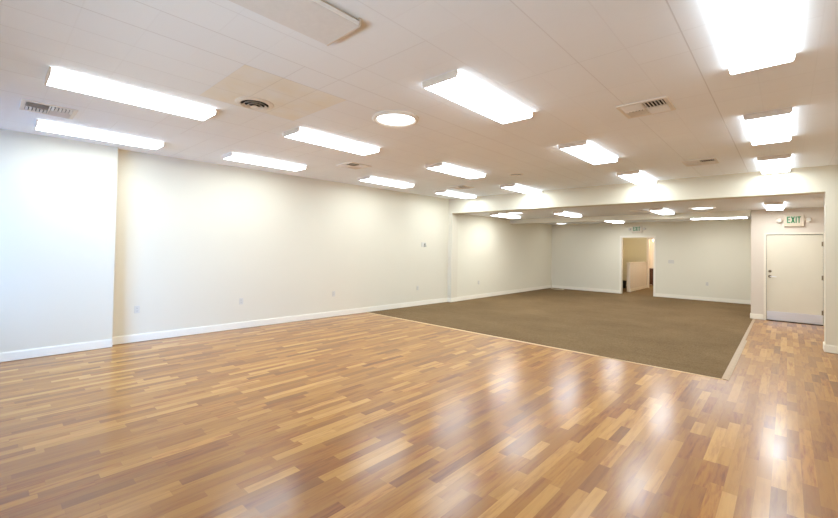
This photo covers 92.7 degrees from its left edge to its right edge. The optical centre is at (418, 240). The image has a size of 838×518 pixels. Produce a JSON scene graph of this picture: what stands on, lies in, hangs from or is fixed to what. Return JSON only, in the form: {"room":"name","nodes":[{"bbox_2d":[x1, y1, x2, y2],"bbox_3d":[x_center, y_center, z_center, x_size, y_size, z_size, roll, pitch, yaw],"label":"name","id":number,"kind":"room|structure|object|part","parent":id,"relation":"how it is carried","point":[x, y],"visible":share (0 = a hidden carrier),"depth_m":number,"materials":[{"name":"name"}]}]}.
{"room":"empty commercial space","nodes":[
{"label":"empty commercial space","id":0,"kind":"room"},
{"bbox_2d":[0,129,117,361],"bbox_3d":[-5.840,0.050,4.988,0.450,3.008,3.233,0,-1,43],"label":"wall","id":1,"kind":"structure","parent":0,"point":[58,196],"depth_m":5.53,"materials":[{"name":"white paint"}]},
{"bbox_2d":[0,339,111,361],"bbox_3d":[-5.693,1.488,4.806,0.016,0.119,3.233,0,-1,43],"label":"baseboard","id":2,"kind":"structure","parent":1,"relation":"attached to","point":[68,348],"depth_m":5.51,"materials":[{"name":"white wood"}]},
{"bbox_2d":[112,149,448,344],"bbox_3d":[-2.031,0.184,9.016,0.600,3.008,7.857,0,-1,43],"label":"wall","id":3,"kind":"structure","parent":0,"point":[193,239],"depth_m":7.69,"materials":[{"name":"white paint"}]},
{"bbox_2d":[134,306,139,312],"bbox_3d":[-4.462,1.086,6.328,0.009,0.116,0.072,0,-1,45],"label":"wall outlet","id":4,"kind":"object","parent":3,"relation":"attached to","point":[136,308],"visible":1,"depth_m":6.33,"materials":[{"name":"white plastic"}]},
{"bbox_2d":[112,285,550,344],"bbox_3d":[0.432,1.704,11.267,0.275,0.119,14.586,0,-1,45],"label":"baseboard","id":5,"kind":"structure","parent":3,"relation":"attached to","point":[237,325],"depth_m":8.06,"materials":[{"name":"white wood"}]},
{"bbox_2d":[0,284,837,517],"bbox_3d":[4.460,1.864,9.314,9.950,0.120,24.030,0,-1,43],"label":"floor","id":6,"kind":"structure","parent":0,"point":[359,415],"depth_m":3.44,"materials":[{"name":"laminate"}]},
{"bbox_2d":[366,312,598,356],"bbox_3d":[0.705,1.708,7.739,5.341,0.011,0.034,0,-1,43],"label":"trim","id":7,"kind":"structure","parent":6,"relation":"on","point":[366,312],"depth_m":7.13,"materials":[{"name":"beige wood"}]},
{"bbox_2d":[599,356,722,379],"bbox_3d":[3.215,1.712,5.438,1.468,0.008,0.020,0,-1,43],"label":"trim","id":8,"kind":"structure","parent":6,"relation":"on","point":[599,356],"depth_m":5.36,"materials":[{"name":"beige wood"}]},
{"bbox_2d":[721,319,755,380],"bbox_3d":[5.899,1.788,7.242,0.077,0.008,6.272,0,-1,43],"label":"trim","id":9,"kind":"structure","parent":6,"relation":"on","point":[735,358],"depth_m":6.03,"materials":[{"name":"beige wood"}]},
{"bbox_2d":[824,191,837,353],"bbox_3d":[7.204,0.500,6.051,1.494,2.588,0.300,0,-1,43],"label":"wall pier","id":10,"kind":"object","parent":6,"relation":"on","point":[830,197],"visible":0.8,"depth_m":6.41,"materials":[{"name":"white paint"}]},
{"bbox_2d":[823,341,837,353],"bbox_3d":[7.098,1.728,6.097,1.310,0.119,0.316,0,-1,43],"label":"baseboard","id":11,"kind":"object","parent":10,"relation":"attached to","point":[827,348],"visible":1,"depth_m":6.38,"materials":[{"name":"white wood"}]},
{"bbox_2d":[0,0,837,198],"bbox_3d":[0.207,-1.457,4.690,9.950,0.200,11.310,0,-1,43],"label":"ceiling","id":12,"kind":"structure","parent":0,"point":[570,64],"depth_m":3.48,"materials":[{"name":"tile"}]},
{"bbox_2d":[19,99,77,118],"bbox_3d":[-4.034,-1.425,4.357,0.440,0.020,0.440,0,-1,43],"label":"ceiling vent","id":13,"kind":"object","parent":12,"relation":"in","point":[27,105],"visible":1,"depth_m":4.33,"materials":[{"name":"white metal"}]},
{"bbox_2d":[34,119,164,149],"bbox_3d":[-4.202,-1.392,5.327,0.375,0.057,1.320,0,-1,43],"label":"ceiling light","id":14,"kind":"object","parent":12,"relation":"attached to","point":[41,125],"visible":1,"depth_m":5.20,"materials":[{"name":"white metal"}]},
{"bbox_2d":[44,66,216,120],"bbox_3d":[-2.734,-1.392,3.901,0.375,0.057,1.320,0,-1,43],"label":"ceiling light","id":15,"kind":"object","parent":12,"relation":"attached to","point":[54,77],"visible":1,"depth_m":3.76,"materials":[{"name":"beige plastic"}]},
{"bbox_2d":[235,97,273,109],"bbox_3d":[-1.673,-1.379,4.073,0.370,0.041,0.370,0,-1,43],"label":"ceiling vent","id":16,"kind":"object","parent":12,"relation":"in","point":[253,103],"visible":1,"depth_m":4.04,"materials":[{"name":"white metal"}]},
{"bbox_2d":[222,152,306,170],"bbox_3d":[-2.610,-1.339,6.845,0.375,0.057,1.320,0,-1,43],"label":"ceiling light","id":17,"kind":"object","parent":12,"relation":"attached to","point":[230,156],"visible":1,"depth_m":6.72,"materials":[{"name":"beige plastic"}]},
{"bbox_2d":[229,0,360,45],"bbox_3d":[-0.950,-1.391,2.164,0.375,0.057,1.320,0,-1,43],"label":"ceiling light","id":18,"kind":"object","parent":12,"relation":"attached to","point":[319,20],"visible":1,"depth_m":2.43,"materials":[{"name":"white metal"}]},
{"bbox_2d":[283,127,379,154],"bbox_3d":[-1.154,-1.338,5.463,0.375,0.057,1.320,0,-1,43],"label":"ceiling light","id":19,"kind":"object","parent":12,"relation":"attached to","point":[297,133],"visible":1,"depth_m":5.33,"materials":[{"name":"beige plastic"}]},
{"bbox_2d":[336,162,371,168],"bbox_3d":[-1.154,-1.328,7.102,0.440,0.020,0.440,0,-1,43],"label":"ceiling vent","id":20,"kind":"object","parent":12,"relation":"in","point":[352,165],"visible":1,"depth_m":7.05,"materials":[{"name":"white metal"}]},
{"bbox_2d":[358,176,413,187],"bbox_3d":[-0.692,-1.274,8.727,0.375,0.057,1.320,0,-1,43],"label":"ceiling light","id":21,"kind":"object","parent":12,"relation":"attached to","point":[371,179],"visible":1,"depth_m":8.58,"materials":[{"name":"beige plastic"}]},
{"bbox_2d":[372,110,418,126],"bbox_3d":[-0.260,-1.355,4.471,0.524,0.026,0.524,0,-1,43],"label":"ceiling light","id":22,"kind":"object","parent":12,"relation":"attached to","point":[392,118],"visible":1,"depth_m":4.41,"materials":[{"name":"white plastic"}]},
{"bbox_2d":[377,114,413,124],"bbox_3d":[-0.260,-1.355,4.471,0.414,0.023,0.414,0,-1,43],"label":"diffuser","id":23,"kind":"object","parent":22,"relation":"attached to","point":[384,119],"depth_m":4.44,"materials":[{"name":"white plastic"}]},
{"bbox_2d":[425,163,485,178],"bbox_3d":[0.696,-1.274,7.340,0.375,0.057,1.320,0,-1,43],"label":"ceiling light","id":24,"kind":"object","parent":12,"relation":"attached to","point":[441,167],"visible":1,"depth_m":7.20,"materials":[{"name":"beige plastic"}]},
{"bbox_2d":[434,190,476,198],"bbox_3d":[0.976,-1.215,10.494,0.375,0.057,1.320,0,-1,43],"label":"ceiling light","id":25,"kind":"object","parent":12,"relation":"attached to","point":[443,192],"visible":1,"depth_m":10.32,"materials":[{"name":"beige plastic"}]},
{"bbox_2d":[449,185,473,189],"bbox_3d":[0.993,-1.252,9.405,0.440,0.020,0.440,0,-1,43],"label":"ceiling vent","id":26,"kind":"object","parent":12,"relation":"in","point":[460,186],"visible":1,"depth_m":9.35,"materials":[{"name":"white metal"}]},
{"bbox_2d":[422,69,532,123],"bbox_3d":[0.612,-1.336,3.831,0.375,0.057,1.320,0,-1,43],"label":"ceiling light","id":27,"kind":"object","parent":12,"relation":"attached to","point":[454,86],"visible":1,"depth_m":3.67,"materials":[{"name":"beige plastic"}]},
{"bbox_2d":[509,173,522,175],"bbox_3d":[1.864,-1.271,7.679,0.270,0.013,0.270,0,-1,43],"label":"ceiling vent","id":28,"kind":"object","parent":12,"relation":"in","point":[511,174],"visible":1,"depth_m":7.64,"materials":[{"name":"white metal"}]},
{"bbox_2d":[500,184,541,193],"bbox_3d":[2.409,-1.210,9.378,0.375,0.057,1.320,0,-1,43],"label":"ceiling light","id":29,"kind":"object","parent":12,"relation":"attached to","point":[514,187],"visible":1,"depth_m":9.23,"materials":[{"name":"beige plastic"}]},
{"bbox_2d":[558,140,617,164],"bbox_3d":[2.495,-1.270,5.835,0.375,0.057,1.320,0,-1,43],"label":"ceiling light","id":30,"kind":"object","parent":12,"relation":"attached to","point":[584,150],"visible":1,"depth_m":5.67,"materials":[{"name":"beige plastic"}]},
{"bbox_2d":[617,170,656,184],"bbox_3d":[4.219,-1.208,7.712,0.375,0.057,1.320,0,-1,43],"label":"ceiling light","id":31,"kind":"object","parent":12,"relation":"attached to","point":[636,177],"visible":1,"depth_m":7.52,"materials":[{"name":"beige plastic"}]},
{"bbox_2d":[616,96,675,118],"bbox_3d":[2.272,-1.323,4.002,0.440,0.020,0.440,0,-1,43],"label":"ceiling vent","id":32,"kind":"object","parent":12,"relation":"in","point":[661,104],"visible":1,"depth_m":3.97,"materials":[{"name":"white metal"}]},
{"bbox_2d":[681,158,718,166],"bbox_3d":[4.477,-1.246,6.361,0.440,0.020,0.440,0,-1,43],"label":"ceiling vent","id":33,"kind":"object","parent":12,"relation":"in","point":[708,160],"visible":1,"depth_m":6.32,"materials":[{"name":"white metal"}]},
{"bbox_2d":[707,0,796,74],"bbox_3d":[2.118,-1.333,2.513,0.375,0.057,1.320,0,-1,43],"label":"ceiling light","id":34,"kind":"object","parent":12,"relation":"attached to","point":[753,35],"visible":1,"depth_m":2.50,"materials":[{"name":"beige plastic"}]},
{"bbox_2d":[743,107,791,145],"bbox_3d":[3.969,-1.267,4.532,0.375,0.057,1.320,0,-1,43],"label":"ceiling light","id":35,"kind":"object","parent":12,"relation":"attached to","point":[774,126],"visible":1,"depth_m":4.35,"materials":[{"name":"beige plastic"}]},
{"bbox_2d":[757,154,790,173],"bbox_3d":[5.659,-1.207,6.360,0.375,0.057,1.320,0,-1,43],"label":"ceiling light","id":36,"kind":"object","parent":12,"relation":"attached to","point":[777,163],"visible":1,"depth_m":6.15,"materials":[{"name":"beige plastic"}]},
{"bbox_2d":[457,214,551,296],"bbox_3d":[3.051,0.562,14.453,0.715,2.612,6.440,0,-1,43],"label":"wall","id":37,"kind":"structure","parent":0,"point":[501,255],"depth_m":13.58,"materials":[{"name":"paint"}]},
{"bbox_2d":[369,285,751,378],"bbox_3d":[6.288,1.891,12.747,6.804,0.006,14.902,0,-1,43],"label":"floor","id":38,"kind":"structure","parent":0,"point":[701,337],"depth_m":8.68,"materials":[{"name":"brown carpet"}]},
{"bbox_2d":[649,268,652,284],"bbox_3d":[10.760,1.672,18.572,0.340,0.785,0.368,0,-1,43],"label":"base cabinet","id":39,"kind":"object","parent":38,"relation":"on","point":[650,269],"visible":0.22,"depth_m":18.43,"materials":[{"name":"brown wood"}]},
{"bbox_2d":[510,210,750,223],"bbox_3d":[5.407,-0.670,12.189,7.245,0.147,0.160,0,-1,43],"label":"beam","id":40,"kind":"structure","parent":0,"point":[744,213],"depth_m":11.30,"materials":[{"name":"paint"}]},
{"bbox_2d":[627,262,646,291],"bbox_3d":[8.938,1.448,16.353,0.126,1.094,2.530,0,-1,43],"label":"wall","id":41,"kind":"structure","parent":0,"point":[636,272],"depth_m":16.07,"materials":[{"name":"white paint"}]},
{"bbox_2d":[623,238,653,285],"bbox_3d":[10.486,0.754,18.296,3.050,2.612,2.350,0,-1,43],"label":"wall","id":42,"kind":"structure","parent":0,"point":[634,249],"depth_m":17.71,"materials":[{"name":"beige paint"}]},
{"bbox_2d":[646,238,653,287],"bbox_3d":[10.309,0.946,16.937,1.170,2.164,0.150,0,-1,43],"label":"trim","id":43,"kind":"structure","parent":42,"relation":"attached to","point":[648,239],"depth_m":17.24,"materials":[{"name":"white paint"}]},
{"bbox_2d":[447,165,837,297],"bbox_3d":[4.133,0.287,8.884,9.850,3.008,0.300,0,-1,43],"label":"wall","id":44,"kind":"structure","parent":0,"point":[818,179],"depth_m":8.15,"materials":[{"name":"white paint"}]},
{"bbox_2d":[467,194,823,224],"bbox_3d":[8.338,-0.971,13.524,9.950,0.600,12.720,0,-1,43],"label":"ceiling","id":45,"kind":"structure","parent":0,"point":[810,200],"depth_m":9.56,"materials":[{"name":"paint"}]},
{"bbox_2d":[490,213,520,217],"bbox_3d":[2.645,-0.761,12.205,0.300,0.057,1.320,0,-1,43],"label":"ceiling light","id":46,"kind":"object","parent":45,"relation":"attached to","point":[491,214],"visible":1,"depth_m":12.02,"materials":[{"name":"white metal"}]},
{"bbox_2d":[506,212,524,213],"bbox_3d":[2.731,-0.790,11.352,0.524,0.026,0.524,0,-1,43],"label":"ceiling light","id":47,"kind":"object","parent":45,"relation":"attached to","point":[506,212],"visible":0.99,"depth_m":11.30,"materials":[{"name":"white plastic"}]},
{"bbox_2d":[553,211,581,216],"bbox_3d":[4.211,-0.750,11.307,0.300,0.057,1.320,0,-1,43],"label":"ceiling light","id":48,"kind":"object","parent":45,"relation":"attached to","point":[558,212],"visible":1,"depth_m":11.10,"materials":[{"name":"beige plastic"}]},
{"bbox_2d":[606,221,623,222],"bbox_3d":[6.634,-0.669,13.629,0.300,0.057,1.320,0,-1,43],"label":"ceiling light","id":49,"kind":"object","parent":45,"relation":"attached to","point":[606,221],"visible":0.54,"depth_m":13.76,"materials":[{"name":"beige plastic"}]},
{"bbox_2d":[630,209,649,211],"bbox_3d":[5.667,-0.764,10.172,0.440,0.020,0.440,0,-1,43],"label":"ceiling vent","id":50,"kind":"object","parent":45,"relation":"in","point":[644,210],"visible":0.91,"depth_m":10.12,"materials":[{"name":"white metal"}]},
{"bbox_2d":[649,208,673,214],"bbox_3d":[6.130,-0.739,10.084,0.300,0.057,1.320,0,-1,43],"label":"ceiling light","id":51,"kind":"object","parent":45,"relation":"attached to","point":[661,211],"visible":0.99,"depth_m":9.83,"materials":[{"name":"beige plastic"}]},
{"bbox_2d":[689,206,715,209],"bbox_3d":[6.567,-0.761,9.275,0.524,0.026,0.524,0,-1,43],"label":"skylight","id":52,"kind":"object","parent":45,"relation":"attached to","point":[700,207],"visible":0.99,"depth_m":9.19,"materials":[{"name":"white plastic"}]},
{"bbox_2d":[691,217,747,219],"bbox_3d":[8.659,-0.670,11.562,1.320,0.057,0.300,0,-1,43],"label":"ceiling light","id":53,"kind":"object","parent":45,"relation":"attached to","point":[725,217],"visible":0.4,"depth_m":11.52,"materials":[{"name":"beige plastic"}]},
{"bbox_2d":[764,202,783,209],"bbox_3d":[7.622,-0.739,8.575,0.300,0.057,1.320,0,-1,43],"label":"ceiling light","id":54,"kind":"object","parent":45,"relation":"attached to","point":[769,205],"visible":1,"depth_m":8.23,"materials":[{"name":"beige plastic"}]},
{"bbox_2d":[551,219,750,299],"bbox_3d":[7.738,0.644,14.609,7.400,2.612,0.140,0,-1,43],"label":"wall","id":55,"kind":"structure","parent":0,"point":[717,253],"depth_m":13.66,"materials":[{"name":"paint"}]},
{"bbox_2d":[551,285,618,292],"bbox_3d":[6.435,1.881,15.661,2.630,0.119,0.016,0,-1,43],"label":"baseboard","id":56,"kind":"structure","parent":55,"relation":"attached to","point":[553,286],"depth_m":15.60,"materials":[{"name":"white wood"}]},
{"bbox_2d":[628,226,645,232],"bbox_3d":[7.843,-0.412,14.397,0.590,0.260,0.079,0,-1,43],"label":"exit sign","id":57,"kind":"object","parent":55,"relation":"attached to","point":[635,229],"visible":1,"depth_m":14.38,"materials":[{"name":"white plastic"}]},
{"bbox_3d":[7.839,-0.434,14.393,0.310,0.185,0.002,0,-1,43],"label":"plate","id":58,"kind":"part","parent":57,"relation":"part of","materials":[{"name":"white plastic"}]},
{"bbox_2d":[619,236,655,295],"bbox_3d":[7.903,0.883,14.449,1.170,2.135,0.168,0,-1,43],"label":"trim","id":59,"kind":"structure","parent":55,"relation":"attached to","point":[621,237],"depth_m":14.60,"materials":[{"name":"white wood"}]},
{"bbox_2d":[655,293,750,303],"bbox_3d":[9.268,1.884,13.054,2.730,0.119,0.016,0,-1,43],"label":"baseboard","id":60,"kind":"structure","parent":55,"relation":"attached to","point":[656,294],"depth_m":13.02,"materials":[{"name":"white wood"}]},
{"bbox_2d":[751,207,823,319],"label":"wall","id":61,"kind":"structure","parent":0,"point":[762,221],"depth_m":9.50,"materials":[{"name":"beige paint"}]},
{"bbox_2d":[751,313,762,319],"bbox_3d":[8.511,1.804,9.131,1.440,0.119,0.016,0,-1,43],"label":"baseboard","id":62,"kind":"structure","parent":61,"relation":"attached to","point":[753,316],"depth_m":9.54,"materials":[{"name":"white wood"}]},
{"bbox_2d":[764,232,823,325],"bbox_3d":[8.596,0.843,9.170,1.044,2.057,0.209,0,-1,43],"label":"door","id":63,"kind":"structure","parent":61,"relation":"attached to","point":[793,262],"depth_m":9.13,"materials":[{"name":"beige paint"}]},
{"bbox_3d":[8.550,1.746,9.121,0.930,0.201,0.004,0,-1,43],"label":"kick plate","id":64,"kind":"part","parent":63,"relation":"part of","materials":[{"name":"metal"}]},
{"bbox_2d":[777,215,811,226],"bbox_3d":[8.554,-0.461,9.123,0.590,0.260,0.079,0,-1,43],"label":"exit sign","id":65,"kind":"object","parent":61,"relation":"attached to","point":[789,220],"visible":1,"depth_m":9.11,"materials":[{"name":"white plastic"}]},
{"bbox_3d":[8.550,-0.483,9.118,0.310,0.185,0.002,0,-1,43],"label":"plate","id":66,"kind":"part","parent":65,"relation":"part of","materials":[{"name":"white plastic"}]}
]}

